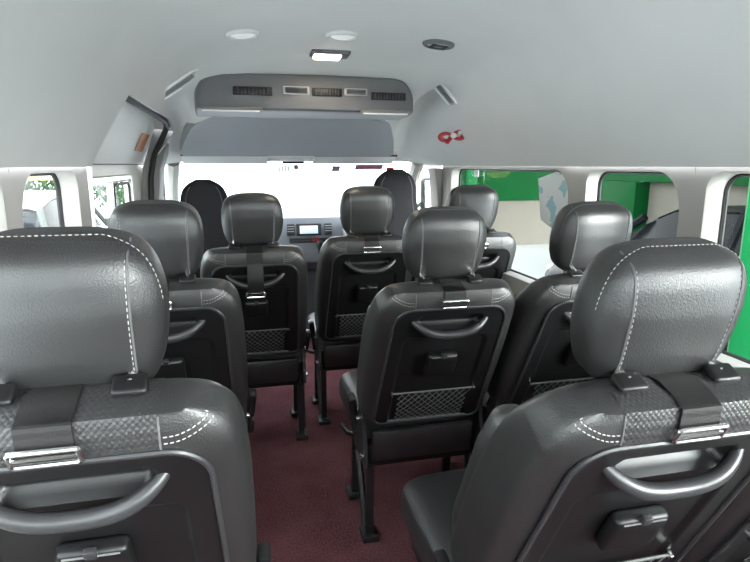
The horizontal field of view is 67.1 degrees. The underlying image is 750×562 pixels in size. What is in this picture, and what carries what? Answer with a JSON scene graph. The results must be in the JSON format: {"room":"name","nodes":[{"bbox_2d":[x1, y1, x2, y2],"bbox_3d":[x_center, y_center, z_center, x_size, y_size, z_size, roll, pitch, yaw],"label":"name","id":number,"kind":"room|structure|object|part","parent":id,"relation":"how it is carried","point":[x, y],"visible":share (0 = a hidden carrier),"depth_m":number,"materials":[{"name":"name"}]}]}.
{"room":"vehicle interior","nodes":[
{"label":"vehicle interior","id":0,"kind":"room"},
{"bbox_2d":[0,167,95,231],"bbox_3d":[-0.561,0.335,0.669,0.265,1.515,2.400,-3,12,-13],"label":"wall","id":1,"kind":"structure","parent":0,"point":[76,183],"depth_m":1.54,"materials":[{"name":"white plastic"}]},
{"bbox_2d":[29,173,64,226],"bbox_3d":[-0.831,-0.032,1.401,0.014,0.472,0.445,-3,12,-13],"label":"window","id":2,"kind":"structure","parent":1,"relation":"in","point":[53,175],"depth_m":1.57,"materials":[{"name":"black rubber"}]},
{"bbox_2d":[92,96,169,216],"bbox_3d":[-1.001,-0.061,2.485,0.225,1.560,1.460,-3,12,-13],"label":"door","id":3,"kind":"structure","parent":1,"relation":"in","point":[116,160],"depth_m":2.35,"materials":[{"name":"white plastic"}]},
{"bbox_3d":[-1.099,0.109,2.496,0.025,1.222,1.460,-3,12,-13],"label":"panel","id":4,"kind":"part","parent":3,"relation":"part of","materials":[{"name":"white plastic"}]},
{"bbox_3d":[-0.987,-0.662,2.365,0.194,0.334,1.460,-3,12,-13],"label":"panel","id":5,"kind":"part","parent":3,"relation":"part of","materials":[{"name":"grey plastic"}]},
{"bbox_2d":[135,133,149,151],"bbox_3d":[-1.107,-0.658,2.688,0.042,0.080,0.210,-3,12,-13],"label":"sticker","id":6,"kind":"object","parent":3,"relation":"attached to","point":[144,137],"visible":1,"depth_m":2.68,"materials":[{"name":"orange paper"}]},
{"bbox_2d":[142,129,173,199],"bbox_3d":[-1.104,-0.148,3.058,0.260,1.500,0.145,-3,12,-13],"label":"trim","id":7,"kind":"structure","parent":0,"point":[161,160],"depth_m":2.89,"materials":[{"name":"grey plastic"}]},
{"bbox_2d":[26,177,553,278],"bbox_3d":[-1.933,-0.192,9.983,120.000,0.100,140.000,-3,12,-13],"label":"ground","id":8,"kind":"structure","parent":0,"point":[298,197],"depth_m":33.47,"materials":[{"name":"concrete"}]},
{"bbox_2d":[27,176,52,179],"bbox_3d":[-5.962,-1.613,10.440,1.270,2.500,0.125,-5,13,-23],"label":"sign board","id":9,"kind":"object","parent":8,"relation":"on","point":[36,177],"visible":0.03,"depth_m":10.27,"materials":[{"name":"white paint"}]},
{"bbox_2d":[8,168,95,196],"bbox_3d":[-7.340,-1.999,12.497,2.139,2.433,2.013,-3,12,-13],"label":"bush","id":10,"kind":"object","parent":8,"relation":"on","point":[28,186],"visible":0.03,"depth_m":11.90,"materials":[{"name":"green plant"}]},
{"bbox_2d":[23,190,108,227],"bbox_3d":[-4.344,-0.383,7.009,1.960,1.472,4.400,-3,12,-16],"label":"car","id":11,"kind":"object","parent":8,"relation":"on","point":[40,209],"visible":0.06,"depth_m":5.91,"materials":[{"name":"grey paint"}]},
{"bbox_2d":[104,217,108,225],"bbox_3d":[-3.666,-0.822,7.832,0.160,0.120,0.090,-3,12,-16],"label":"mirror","id":12,"kind":"object","parent":11,"relation":"on","point":[106,219],"depth_m":7.78,"materials":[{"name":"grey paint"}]},
{"bbox_2d":[94,164,143,208],"bbox_3d":[-7.307,-2.942,16.308,2.455,2.748,2.427,-3,12,-13],"label":"bush","id":13,"kind":"object","parent":8,"relation":"on","point":[120,197],"visible":0.08,"depth_m":15.87,"materials":[{"name":"green plant"}]},
{"bbox_2d":[461,170,560,244],"bbox_3d":[5.671,-2.265,13.123,8.000,2.700,0.515,-3,12,-13],"label":"shop","id":14,"kind":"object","parent":8,"relation":"on","point":[518,213],"visible":0.04,"depth_m":12.52,"materials":[{"name":"green paint"}]},
{"bbox_2d":[545,205,745,350],"bbox_3d":[3.091,0.134,4.488,1.960,1.472,4.400,-3,12,-13],"label":"car","id":15,"kind":"object","parent":8,"relation":"on","point":[665,226],"visible":0.06,"depth_m":4.55,"materials":[{"name":"black paint"}]},
{"bbox_2d":[601,167,749,232],"bbox_3d":[4.494,-1.027,7.154,0.470,2.675,6.400,-3,12,-13],"label":"building","id":16,"kind":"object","parent":8,"relation":"on","point":[655,196],"visible":0.05,"depth_m":8.56,"materials":[{"name":"green paint"}]},
{"bbox_3d":[3.975,-1.379,9.054,0.300,2.600,0.950,-3,12,-13],"label":"post","id":17,"kind":"part","parent":16,"relation":"part of","materials":[{"name":"green paint"}]},
{"bbox_2d":[727,179,749,359],"bbox_3d":[1.776,-0.351,2.554,0.260,3.200,0.260,7,14,31],"label":"post","id":18,"kind":"object","parent":8,"relation":"on","point":[739,340],"visible":0.04,"depth_m":2.61,"materials":[{"name":"metal"}]},
{"bbox_2d":[306,269,316,328],"bbox_3d":[-0.573,-0.002,4.088,1.660,0.800,0.040,-3,12,-13],"label":"wall","id":19,"kind":"structure","parent":0,"point":[311,273],"depth_m":4.11,"materials":[{"name":"plastic"}]},
{"bbox_2d":[163,168,165,199],"bbox_3d":[-1.295,-0.094,3.477,0.030,1.225,0.720,-3,12,-13],"label":"door","id":20,"kind":"structure","parent":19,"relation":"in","point":[164,168],"depth_m":3.66,"materials":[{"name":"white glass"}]},
{"bbox_2d":[165,163,179,200],"bbox_3d":[-1.246,-0.518,3.488,0.094,0.510,0.628,-4,12,-20],"label":"trim","id":21,"kind":"structure","parent":19,"relation":"attached to","point":[172,170],"depth_m":3.35,"materials":[{"name":"grey plastic"}]},
{"bbox_2d":[265,216,346,269],"bbox_3d":[-0.498,-0.252,3.711,1.560,0.400,0.615,-3,12,-13],"label":"dashboard","id":22,"kind":"object","parent":19,"relation":"attached to","point":[309,234],"visible":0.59,"depth_m":3.63,"materials":[{"name":"plastic"}]},
{"bbox_2d":[286,224,294,235],"bbox_3d":[-0.537,-0.325,3.595,0.050,0.075,0.025,-3,12,-13],"label":"air vent","id":23,"kind":"object","parent":22,"relation":"attached to","point":[290,228],"depth_m":3.59,"materials":[{"name":"grey plastic"}]},
{"bbox_3d":[-0.357,-0.235,3.636,0.044,0.058,0.043,-3,12,-13],"label":"knob","id":24,"kind":"part","parent":22,"relation":"part of","materials":[{"name":"black plastic"}]},
{"bbox_2d":[324,223,331,234],"bbox_3d":[-0.303,-0.336,3.649,0.050,0.075,0.025,-3,12,-13],"label":"air vent","id":25,"kind":"object","parent":22,"relation":"attached to","point":[327,226],"depth_m":3.64,"materials":[{"name":"grey plastic"}]},
{"bbox_2d":[409,163,423,191],"bbox_3d":[0.245,-0.587,3.829,0.091,0.508,0.626,-1,12,-6],"label":"trim","id":26,"kind":"structure","parent":19,"relation":"attached to","point":[415,170],"depth_m":3.57,"materials":[{"name":"grey plastic"}]},
{"bbox_3d":[-0.497,-0.554,3.642,1.600,0.420,0.648,-3,12,-13],"label":"window","id":27,"kind":"structure","parent":19,"relation":"in","visible":0},
{"bbox_2d":[279,165,289,171],"bbox_3d":[-0.545,-0.672,3.387,0.062,0.043,0.061,-3,12,-13],"label":"sticker","id":28,"kind":"object","parent":27,"relation":"attached to","point":[279,165],"visible":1,"depth_m":3.38,"materials":[{"name":"white paper"}]},
{"bbox_2d":[282,162,303,169],"bbox_3d":[-0.488,-0.700,3.374,0.130,0.071,0.057,-3,12,-13],"label":"mirror","id":29,"kind":"object","parent":27,"relation":"attached to","point":[296,167],"visible":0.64,"depth_m":3.36,"materials":[{"name":"black plastic"}]},
{"bbox_2d":[331,166,340,171],"bbox_3d":[-0.238,-0.686,3.453,0.050,0.035,0.050,-3,12,-13],"label":"sticker","id":30,"kind":"object","parent":27,"relation":"attached to","point":[334,168],"visible":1,"depth_m":3.45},
{"bbox_2d":[355,164,383,169],"bbox_3d":[-0.037,-0.699,3.466,0.175,0.031,0.042,-1,12,-7],"label":"sticker","id":31,"kind":"object","parent":27,"relation":"attached to","point":[357,166],"visible":1,"depth_m":3.46,"materials":[{"name":"purple paper"}]},
{"bbox_2d":[248,338,463,561],"bbox_3d":[-0.053,0.856,1.998,1.740,0.040,4.550,-3,12,-13],"label":"floor","id":32,"kind":"structure","parent":0,"point":[304,509],"depth_m":2.19,"materials":[{"name":"carpet"}]},
{"bbox_2d":[0,226,270,561],"bbox_3d":[-0.427,0.445,1.044,0.454,1.148,0.735,-3,12,-13],"label":"passenger seat","id":33,"kind":"object","parent":32,"relation":"on","point":[103,459],"visible":1,"depth_m":0.67,"materials":[{"name":"black leather"}]},
{"bbox_3d":[-0.364,0.269,0.679,0.228,0.064,0.032,-3,12,-13],"label":"grab handle","id":34,"kind":"part","parent":33,"relation":"part of","materials":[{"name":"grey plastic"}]},
{"bbox_3d":[-0.386,0.405,0.803,0.348,0.447,0.230,-3,12,-13],"label":"panel","id":35,"kind":"part","parent":33,"relation":"part of","materials":[{"name":"black plastic"}]},
{"bbox_3d":[-0.303,0.114,0.711,0.012,0.088,0.058,-3,12,-13],"label":"headrest post","id":36,"kind":"part","parent":33,"relation":"part of","materials":[{"name":"silver metal"}]},
{"bbox_3d":[-0.401,0.367,0.860,0.428,0.534,0.371,-3,12,-13],"label":"backrest","id":37,"kind":"part","parent":33,"relation":"part of","materials":[{"name":"black leather"}]},
{"bbox_2d":[107,200,256,454],"bbox_3d":[-0.618,0.293,1.826,0.454,1.132,0.735,-3,12,-13],"label":"passenger seat","id":38,"kind":"object","parent":32,"relation":"on","point":[207,338],"visible":0.44,"depth_m":1.48,"materials":[{"name":"black leather"}]},
{"bbox_3d":[-0.556,0.133,1.466,0.228,0.062,0.032,-3,12,-13],"label":"grab handle","id":39,"kind":"part","parent":38,"relation":"part of","materials":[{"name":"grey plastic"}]},
{"bbox_3d":[-0.578,0.264,1.588,0.348,0.434,0.230,-3,12,-13],"label":"panel","id":40,"kind":"part","parent":38,"relation":"part of","materials":[{"name":"black plastic"}]},
{"bbox_3d":[-0.593,0.227,1.645,0.428,0.518,0.371,-3,12,-13],"label":"backrest","id":41,"kind":"part","parent":38,"relation":"part of","materials":[{"name":"black leather"}]},
{"bbox_2d":[247,380,248,427],"bbox_3d":[-0.665,0.438,2.004,0.427,0.135,0.430,-3,12,-13],"label":"cushion","id":42,"kind":"object","parent":38,"relation":"on","point":[247,380],"depth_m":1.87,"materials":[{"name":"black leather"}]},
{"bbox_3d":[-0.449,0.531,2.036,0.033,0.054,0.167,-1,12,-5],"label":"recline lever","id":43,"kind":"part","parent":38,"relation":"part of","materials":[{"name":"black plastic"}]},
{"bbox_2d":[173,179,229,278],"bbox_3d":[-0.965,-0.023,3.330,0.450,1.146,0.538,-3,12,-13],"label":"seat","id":44,"kind":"object","parent":32,"relation":"on","point":[206,196],"visible":0.16,"depth_m":3.01,"materials":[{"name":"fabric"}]},
{"bbox_2d":[200,193,310,440],"bbox_3d":[-0.522,0.156,2.531,0.454,1.117,0.730,-3,12,-13],"label":"passenger seat","id":45,"kind":"object","parent":32,"relation":"on","point":[270,281],"visible":0.77,"depth_m":2.22,"materials":[{"name":"black leather"}]},
{"bbox_3d":[-0.495,0.091,2.348,0.428,0.511,0.371,-3,12,-13],"label":"backrest","id":46,"kind":"part","parent":45,"relation":"part of","materials":[{"name":"black leather"}]},
{"bbox_3d":[-0.480,0.129,2.291,0.348,0.428,0.230,-3,12,-13],"label":"panel","id":47,"kind":"part","parent":45,"relation":"part of","materials":[{"name":"black plastic"}]},
{"bbox_3d":[-0.458,-0.001,2.169,0.228,0.061,0.032,-3,12,-13],"label":"grab handle","id":48,"kind":"part","parent":45,"relation":"part of","materials":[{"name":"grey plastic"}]},
{"bbox_3d":[-0.557,0.398,2.682,0.370,0.087,0.400,-3,12,-13],"label":"seat","id":49,"kind":"part","parent":45,"relation":"part of","materials":[{"name":"black leather"}]},
{"bbox_2d":[247,350,301,363],"bbox_3d":[-0.567,0.299,2.706,0.427,0.133,0.430,-3,12,-13],"label":"cushion","id":50,"kind":"object","parent":45,"relation":"on","point":[299,354],"depth_m":2.53,"materials":[{"name":"black leather"}]},
{"bbox_3d":[-0.393,0.535,2.799,0.055,0.267,0.080,-3,12,-13],"label":"leg","id":51,"kind":"part","parent":45,"relation":"part of","materials":[{"name":"black metal"}]},
{"bbox_3d":[-0.344,0.573,2.595,0.055,0.274,0.142,-3,12,-13],"label":"leg","id":52,"kind":"part","parent":45,"relation":"part of","materials":[{"name":"black metal"}]},
{"bbox_2d":[307,186,411,424],"bbox_3d":[-0.105,0.101,2.754,0.454,1.134,0.735,-3,12,-13],"label":"passenger seat","id":53,"kind":"object","parent":32,"relation":"on","point":[352,268],"visible":0.73,"depth_m":2.45,"materials":[{"name":"black leather"}]},
{"bbox_3d":[-0.304,0.501,2.950,0.055,0.271,0.080,-3,12,-13],"label":"leg","id":54,"kind":"part","parent":53,"relation":"part of","materials":[{"name":"black metal"}]},
{"bbox_3d":[-0.255,0.540,2.745,0.055,0.278,0.142,-3,12,-13],"label":"leg","id":55,"kind":"part","parent":53,"relation":"part of","materials":[{"name":"black metal"}]},
{"bbox_2d":[307,312,360,351],"bbox_3d":[-0.128,0.246,2.937,0.427,0.135,0.430,-3,12,-13],"label":"cushion","id":56,"kind":"object","parent":53,"relation":"on","point":[313,331],"depth_m":2.71,"materials":[{"name":"black leather"}]},
{"bbox_3d":[-0.117,0.346,2.913,0.370,0.088,0.400,-3,12,-13],"label":"seat","id":57,"kind":"part","parent":53,"relation":"part of","materials":[{"name":"black leather"}]},
{"bbox_3d":[-0.055,0.034,2.578,0.428,0.519,0.371,-3,12,-13],"label":"backrest","id":58,"kind":"part","parent":53,"relation":"part of","materials":[{"name":"black leather"}]},
{"bbox_3d":[-0.041,0.071,2.521,0.348,0.434,0.230,-3,12,-13],"label":"panel","id":59,"kind":"part","parent":53,"relation":"part of","materials":[{"name":"black plastic"}]},
{"bbox_3d":[-0.019,-0.060,2.398,0.228,0.062,0.032,-3,12,-13],"label":"grab handle","id":60,"kind":"part","parent":53,"relation":"part of","materials":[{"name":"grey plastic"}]},
{"bbox_2d":[373,169,417,280],"bbox_3d":[0.057,-0.071,3.433,0.450,1.199,0.550,-3,12,-13],"label":"seat","id":61,"kind":"object","parent":32,"relation":"on","point":[399,182],"visible":0.18,"depth_m":3.10,"materials":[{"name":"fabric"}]},
{"bbox_2d":[339,206,514,542],"bbox_3d":[0.122,0.287,1.913,0.454,1.109,0.735,-3,12,-13],"label":"passenger seat","id":62,"kind":"object","parent":32,"relation":"on","point":[431,345],"visible":0.98,"depth_m":1.64,"materials":[{"name":"black leather"}]},
{"bbox_3d":[-0.099,0.538,2.032,0.033,0.053,0.167,-4,12,-20],"label":"recline lever","id":63,"kind":"part","parent":62,"relation":"part of","materials":[{"name":"black plastic"}]},
{"bbox_3d":[-0.076,0.678,2.107,0.055,0.265,0.080,-3,12,-13],"label":"leg","id":64,"kind":"part","parent":62,"relation":"part of","materials":[{"name":"black metal"}]},
{"bbox_3d":[-0.028,0.716,1.903,0.055,0.272,0.142,-3,12,-13],"label":"leg","id":65,"kind":"part","parent":62,"relation":"part of","materials":[{"name":"black metal"}]},
{"bbox_2d":[339,369,472,438],"bbox_3d":[0.100,0.427,2.095,0.427,0.132,0.430,-3,12,-13],"label":"cushion","id":66,"kind":"object","parent":62,"relation":"on","point":[348,381],"depth_m":1.91,"materials":[{"name":"black leather"}]},
{"bbox_3d":[0.110,0.526,2.071,0.370,0.086,0.400,-3,12,-13],"label":"seat","id":67,"kind":"part","parent":62,"relation":"part of","materials":[{"name":"black leather"}]},
{"bbox_3d":[0.172,0.222,1.738,0.428,0.508,0.371,-3,12,-13],"label":"backrest","id":68,"kind":"part","parent":62,"relation":"part of","materials":[{"name":"black leather"}]},
{"bbox_3d":[0.187,0.258,1.681,0.348,0.425,0.230,-3,12,-13],"label":"panel","id":69,"kind":"part","parent":62,"relation":"part of","materials":[{"name":"black plastic"}]},
{"bbox_3d":[0.274,0.661,2.188,0.055,0.265,0.080,-3,12,-13],"label":"leg","id":70,"kind":"part","parent":62,"relation":"part of","materials":[{"name":"black metal"}]},
{"bbox_3d":[0.209,0.130,1.558,0.228,0.061,0.032,-3,12,-13],"label":"grab handle","id":71,"kind":"part","parent":62,"relation":"part of","materials":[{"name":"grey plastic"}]},
{"bbox_3d":[0.323,0.700,1.983,0.055,0.272,0.142,-3,12,-13],"label":"leg","id":72,"kind":"part","parent":62,"relation":"part of","materials":[{"name":"black metal"}]},
{"bbox_2d":[415,185,515,280],"bbox_3d":[0.386,0.078,2.866,0.454,1.134,0.735,-3,12,-13],"label":"passenger seat","id":73,"kind":"object","parent":32,"relation":"on","point":[497,259],"visible":0.27,"depth_m":2.49,"materials":[{"name":"black leather"}]},
{"bbox_3d":[0.412,0.012,2.685,0.428,0.519,0.371,-3,12,-13],"label":"backrest","id":74,"kind":"part","parent":73,"relation":"part of","materials":[{"name":"black leather"}]},
{"bbox_3d":[0.427,0.049,2.628,0.348,0.434,0.230,-3,12,-13],"label":"panel","id":75,"kind":"part","parent":73,"relation":"part of","materials":[{"name":"black plastic"}]},
{"bbox_3d":[0.449,-0.082,2.505,0.228,0.062,0.032,-3,12,-13],"label":"grab handle","id":76,"kind":"part","parent":73,"relation":"part of","materials":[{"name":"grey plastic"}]},
{"bbox_2d":[464,201,632,468],"bbox_3d":[0.581,0.266,1.987,0.454,1.119,0.735,-3,12,-13],"label":"passenger seat","id":77,"kind":"object","parent":32,"relation":"on","point":[536,357],"visible":0.44,"depth_m":1.63,"materials":[{"name":"black leather"}]},
{"bbox_2d":[482,391,488,419],"bbox_3d":[0.535,0.410,2.164,0.427,0.133,0.430,-3,12,-13],"label":"cushion","id":78,"kind":"object","parent":77,"relation":"on","point":[485,412],"depth_m":1.94,"materials":[{"name":"black leather"}]},
{"bbox_3d":[0.607,0.202,1.806,0.428,0.512,0.371,-3,12,-13],"label":"backrest","id":79,"kind":"part","parent":77,"relation":"part of","materials":[{"name":"black leather"}]},
{"bbox_3d":[0.622,0.239,1.749,0.348,0.429,0.230,-3,12,-13],"label":"panel","id":80,"kind":"part","parent":77,"relation":"part of","materials":[{"name":"black plastic"}]},
{"bbox_3d":[0.644,0.109,1.627,0.228,0.062,0.032,-3,12,-13],"label":"grab handle","id":81,"kind":"part","parent":77,"relation":"part of","materials":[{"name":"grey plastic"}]},
{"bbox_2d":[401,237,749,561],"bbox_3d":[0.327,0.440,1.133,0.454,1.123,0.735,-3,12,-13],"label":"passenger seat","id":82,"kind":"object","parent":32,"relation":"on","point":[635,461],"visible":1,"depth_m":0.77,"materials":[{"name":"black leather"}]},
{"bbox_3d":[0.314,0.677,1.291,0.370,0.089,0.400,-3,12,-13],"label":"seat","id":83,"kind":"part","parent":82,"relation":"part of","materials":[{"name":"black leather"}]},
{"bbox_2d":[401,469,465,561],"bbox_3d":[0.304,0.576,1.315,0.427,0.136,0.430,-3,12,-13],"label":"cushion","id":84,"kind":"object","parent":82,"relation":"on","point":[427,501],"depth_m":1.31,"materials":[{"name":"black leather"}]},
{"bbox_3d":[0.376,0.362,0.956,0.428,0.523,0.371,-3,12,-13],"label":"backrest","id":85,"kind":"part","parent":82,"relation":"part of","materials":[{"name":"black leather"}]},
{"bbox_3d":[0.331,0.122,0.775,0.012,0.086,0.058,-3,12,-13],"label":"headrest post","id":86,"kind":"part","parent":82,"relation":"part of","materials":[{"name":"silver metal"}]},
{"bbox_3d":[0.391,0.400,0.899,0.348,0.437,0.230,-3,12,-13],"label":"panel","id":87,"kind":"part","parent":82,"relation":"part of","materials":[{"name":"black plastic"}]},
{"bbox_3d":[0.413,0.268,0.776,0.228,0.063,0.032,-3,12,-13],"label":"grab handle","id":88,"kind":"part","parent":82,"relation":"part of","materials":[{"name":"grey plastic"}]},
{"bbox_2d":[680,481,749,561],"bbox_3d":[0.771,0.419,1.235,0.454,1.123,0.735,-3,12,-13],"label":"passenger seat","id":89,"kind":"object","parent":32,"relation":"on","point":[727,539],"visible":0.23,"depth_m":1.02,"materials":[{"name":"black leather"}]},
{"bbox_3d":[0.812,0.380,0.995,0.348,0.437,0.230,-3,12,-13],"label":"panel","id":90,"kind":"part","parent":89,"relation":"part of","materials":[{"name":"black plastic"}]},
{"bbox_2d":[0,0,749,167],"bbox_3d":[0.013,-0.513,1.429,1.595,0.441,3.920,-3,12,-13],"label":"ceiling","id":91,"kind":"structure","parent":0,"point":[587,83],"depth_m":1.56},
{"bbox_2d":[164,69,200,99],"bbox_3d":[-0.785,-0.776,2.242,0.210,0.129,0.112,1,12,5],"label":"ceiling vent","id":92,"kind":"object","parent":91,"relation":"in","point":[181,82],"visible":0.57,"depth_m":2.22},
{"bbox_2d":[180,154,267,163],"bbox_3d":[-0.835,-0.686,3.154,0.465,0.065,0.127,-3,12,-13],"label":"sun visor","id":93,"kind":"object","parent":91,"relation":"attached to","point":[186,159],"visible":0.7,"depth_m":3.16,"materials":[{"name":"grey plastic"}]},
{"bbox_2d":[225,29,260,39],"bbox_3d":[-0.428,-0.800,1.830,0.113,0.025,0.114,-2,12,-8],"label":"recessed light","id":94,"kind":"object","parent":91,"relation":"in","point":[238,34],"visible":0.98,"depth_m":1.81,"materials":[{"name":"white plastic"}]},
{"bbox_2d":[180,117,393,156],"bbox_3d":[-0.426,-0.783,2.951,1.176,0.255,0.410,-3,12,-13],"label":"trim","id":95,"kind":"structure","parent":91,"relation":"attached to","point":[213,136],"depth_m":2.95,"materials":[{"name":"grey plastic"}]},
{"bbox_2d":[179,157,414,161],"bbox_3d":[-0.434,-0.720,3.334,1.460,0.030,0.070,-3,12,-13],"label":"trim","id":96,"kind":"structure","parent":91,"relation":"attached to","point":[397,159],"depth_m":3.30,"materials":[{"name":"grey plastic"}]},
{"bbox_2d":[194,73,412,119],"bbox_3d":[-0.310,-0.827,2.525,0.970,0.173,0.319,-3,12,-13],"label":"air conditioner","id":97,"kind":"object","parent":91,"relation":"attached to","point":[248,95],"visible":0.99,"depth_m":2.40,"materials":[{"name":"grey plastic"}]},
{"bbox_3d":[-0.593,-0.712,2.329,0.250,0.012,0.030,-3,12,-13],"label":"rail","id":98,"kind":"part","parent":97,"relation":"part of","materials":[{"name":"silver metal"}]},
{"bbox_2d":[233,86,271,95],"bbox_3d":[-0.506,-0.786,2.337,0.160,0.034,0.012,-3,12,-13],"label":"air vent","id":99,"kind":"object","parent":97,"relation":"attached to","point":[237,90],"depth_m":2.33,"materials":[{"name":"black plastic"}]},
{"bbox_2d":[283,86,309,94],"bbox_3d":[-0.331,-0.801,2.376,0.110,0.034,0.012,-3,12,-13],"label":"air vent","id":100,"kind":"object","parent":97,"relation":"attached to","point":[287,90],"depth_m":2.37,"materials":[{"name":"grey plastic"}]},
{"bbox_2d":[312,88,341,96],"bbox_3d":[-0.204,-0.803,2.405,0.130,0.034,0.012,-3,12,-13],"label":"air vent","id":101,"kind":"object","parent":97,"relation":"attached to","point":[316,92],"depth_m":2.40,"materials":[{"name":"black plastic"}]},
{"bbox_2d":[344,88,366,95],"bbox_3d":[-0.082,-0.813,2.432,0.100,0.030,0.012,-3,12,-13],"label":"air vent","id":102,"kind":"object","parent":97,"relation":"attached to","point":[347,91],"depth_m":2.43,"materials":[{"name":"grey plastic"}]},
{"bbox_3d":[0.045,-0.742,2.475,0.220,0.012,0.030,-3,12,-13],"label":"rail","id":103,"kind":"part","parent":97,"relation":"part of","materials":[{"name":"silver metal"}]},
{"bbox_2d":[371,92,405,100],"bbox_3d":[0.059,-0.806,2.468,0.155,0.032,0.012,-3,12,-13],"label":"air vent","id":104,"kind":"object","parent":97,"relation":"attached to","point":[375,96],"depth_m":2.46,"materials":[{"name":"black plastic"}]},
{"bbox_2d":[310,49,350,60],"bbox_3d":[-0.172,-0.866,2.161,0.150,0.033,0.085,-3,12,-13],"label":"recessed light","id":105,"kind":"object","parent":91,"relation":"in","point":[316,54],"visible":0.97,"depth_m":2.13,"materials":[{"name":"grey plastic"}]},
{"bbox_2d":[325,30,358,40],"bbox_3d":[-0.110,-0.825,1.901,0.114,0.017,0.114,-3,12,-13],"label":"recessed light","id":106,"kind":"object","parent":91,"relation":"in","point":[341,35],"visible":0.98,"depth_m":1.88,"materials":[{"name":"white plastic"}]},
{"bbox_2d":[312,153,396,163],"bbox_3d":[-0.119,-0.720,3.318,0.485,0.065,0.127,-3,12,-13],"label":"sun visor","id":107,"kind":"object","parent":91,"relation":"attached to","point":[316,159],"visible":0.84,"depth_m":3.32,"materials":[{"name":"grey plastic"}]},
{"bbox_3d":[-0.106,-0.723,3.260,0.485,0.012,0.012,-3,12,-13],"label":"hinge rod","id":108,"kind":"part","parent":107,"relation":"part of","materials":[{"name":"grey plastic"}]},
{"bbox_2d":[422,39,454,49],"bbox_3d":[0.223,-0.828,1.980,0.113,0.026,0.114,-2,12,-8],"label":"recessed light","id":109,"kind":"object","parent":91,"relation":"in","point":[436,44],"visible":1,"depth_m":1.95,"materials":[{"name":"grey plastic"}]},
{"bbox_2d":[434,84,456,106],"bbox_3d":[0.320,-0.876,2.623,0.190,0.166,0.110,-7,13,-30],"label":"ceiling vent","id":110,"kind":"object","parent":91,"relation":"in","point":[442,90],"visible":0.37,"depth_m":2.62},
{"bbox_2d":[438,130,463,143],"bbox_3d":[0.401,-0.716,2.780,0.202,0.087,0.068,-6,13,-28],"label":"charm","id":111,"kind":"object","parent":91,"relation":"hanging from","point":[441,135],"visible":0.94,"depth_m":2.75,"materials":[{"name":"red plastic"}]},
{"bbox_2d":[442,166,749,367],"bbox_3d":[0.841,0.278,1.673,0.050,1.222,3.700,-3,12,-13],"label":"wall","id":112,"kind":"structure","parent":0,"point":[700,192],"depth_m":1.52,"materials":[{"name":"white plastic"}]},
{"bbox_2d":[408,164,441,172],"bbox_3d":[0.331,-0.170,3.850,0.030,1.225,0.720,-3,12,-13],"label":"door","id":113,"kind":"structure","parent":112,"relation":"in","point":[425,167],"depth_m":3.66,"materials":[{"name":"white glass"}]},
{"bbox_2d":[417,178,430,208],"bbox_3d":[0.376,-0.624,4.131,0.236,0.260,0.096,-3,12,-13],"label":"mirror","id":114,"kind":"object","parent":113,"relation":"attached to","point":[425,200],"visible":0.23,"depth_m":4.09,"materials":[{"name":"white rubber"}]},
{"bbox_2d":[425,181,430,207],"bbox_3d":[0.423,-0.617,4.097,0.130,0.220,0.006,-3,12,-13],"label":"mirror glass","id":115,"kind":"object","parent":114,"relation":"attached to","point":[427,186],"depth_m":4.08,"materials":[{"name":"mirror"}]},
{"bbox_2d":[428,168,441,206],"bbox_3d":[0.390,-0.085,3.499,0.120,1.200,0.130,-3,12,-13],"label":"trim","id":116,"kind":"structure","parent":112,"relation":"attached to","point":[435,174],"depth_m":3.35,"materials":[{"name":"grey plastic"}]},
{"bbox_2d":[459,169,559,279],"bbox_3d":[0.614,-0.291,2.662,0.014,0.472,1.194,-3,12,-13],"label":"window","id":117,"kind":"structure","parent":112,"relation":"in","point":[461,170],"depth_m":2.56,"materials":[{"name":"black rubber"}]},
{"bbox_2d":[474,170,478,176],"bbox_3d":[0.528,-0.562,2.946,0.002,0.035,0.060,-3,12,-13],"label":"label","id":118,"kind":"object","parent":117,"relation":"attached to","point":[476,172],"visible":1,"depth_m":2.94,"materials":[{"name":"white plastic"}]},
{"bbox_2d":[538,172,567,227],"bbox_3d":[0.706,-0.318,2.232,0.002,0.225,0.260,-3,12,-13],"label":"window sticker","id":119,"kind":"object","parent":117,"relation":"attached to","point":[553,191],"visible":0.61,"depth_m":2.24,"materials":[{"name":"white paper"}]},
{"bbox_2d":[597,171,665,200],"bbox_3d":[0.824,-0.110,1.781,0.014,0.472,0.445,-3,12,-13],"label":"window","id":120,"kind":"structure","parent":112,"relation":"in","point":[604,174],"depth_m":1.88,"materials":[{"name":"black rubber"}]},
{"bbox_2d":[718,174,749,363],"bbox_3d":[1.079,0.109,0.714,0.014,0.472,1.618,-3,12,-13],"label":"window","id":121,"kind":"structure","parent":112,"relation":"in","point":[730,182],"depth_m":1.44,"materials":[{"name":"black rubber"}]}
]}

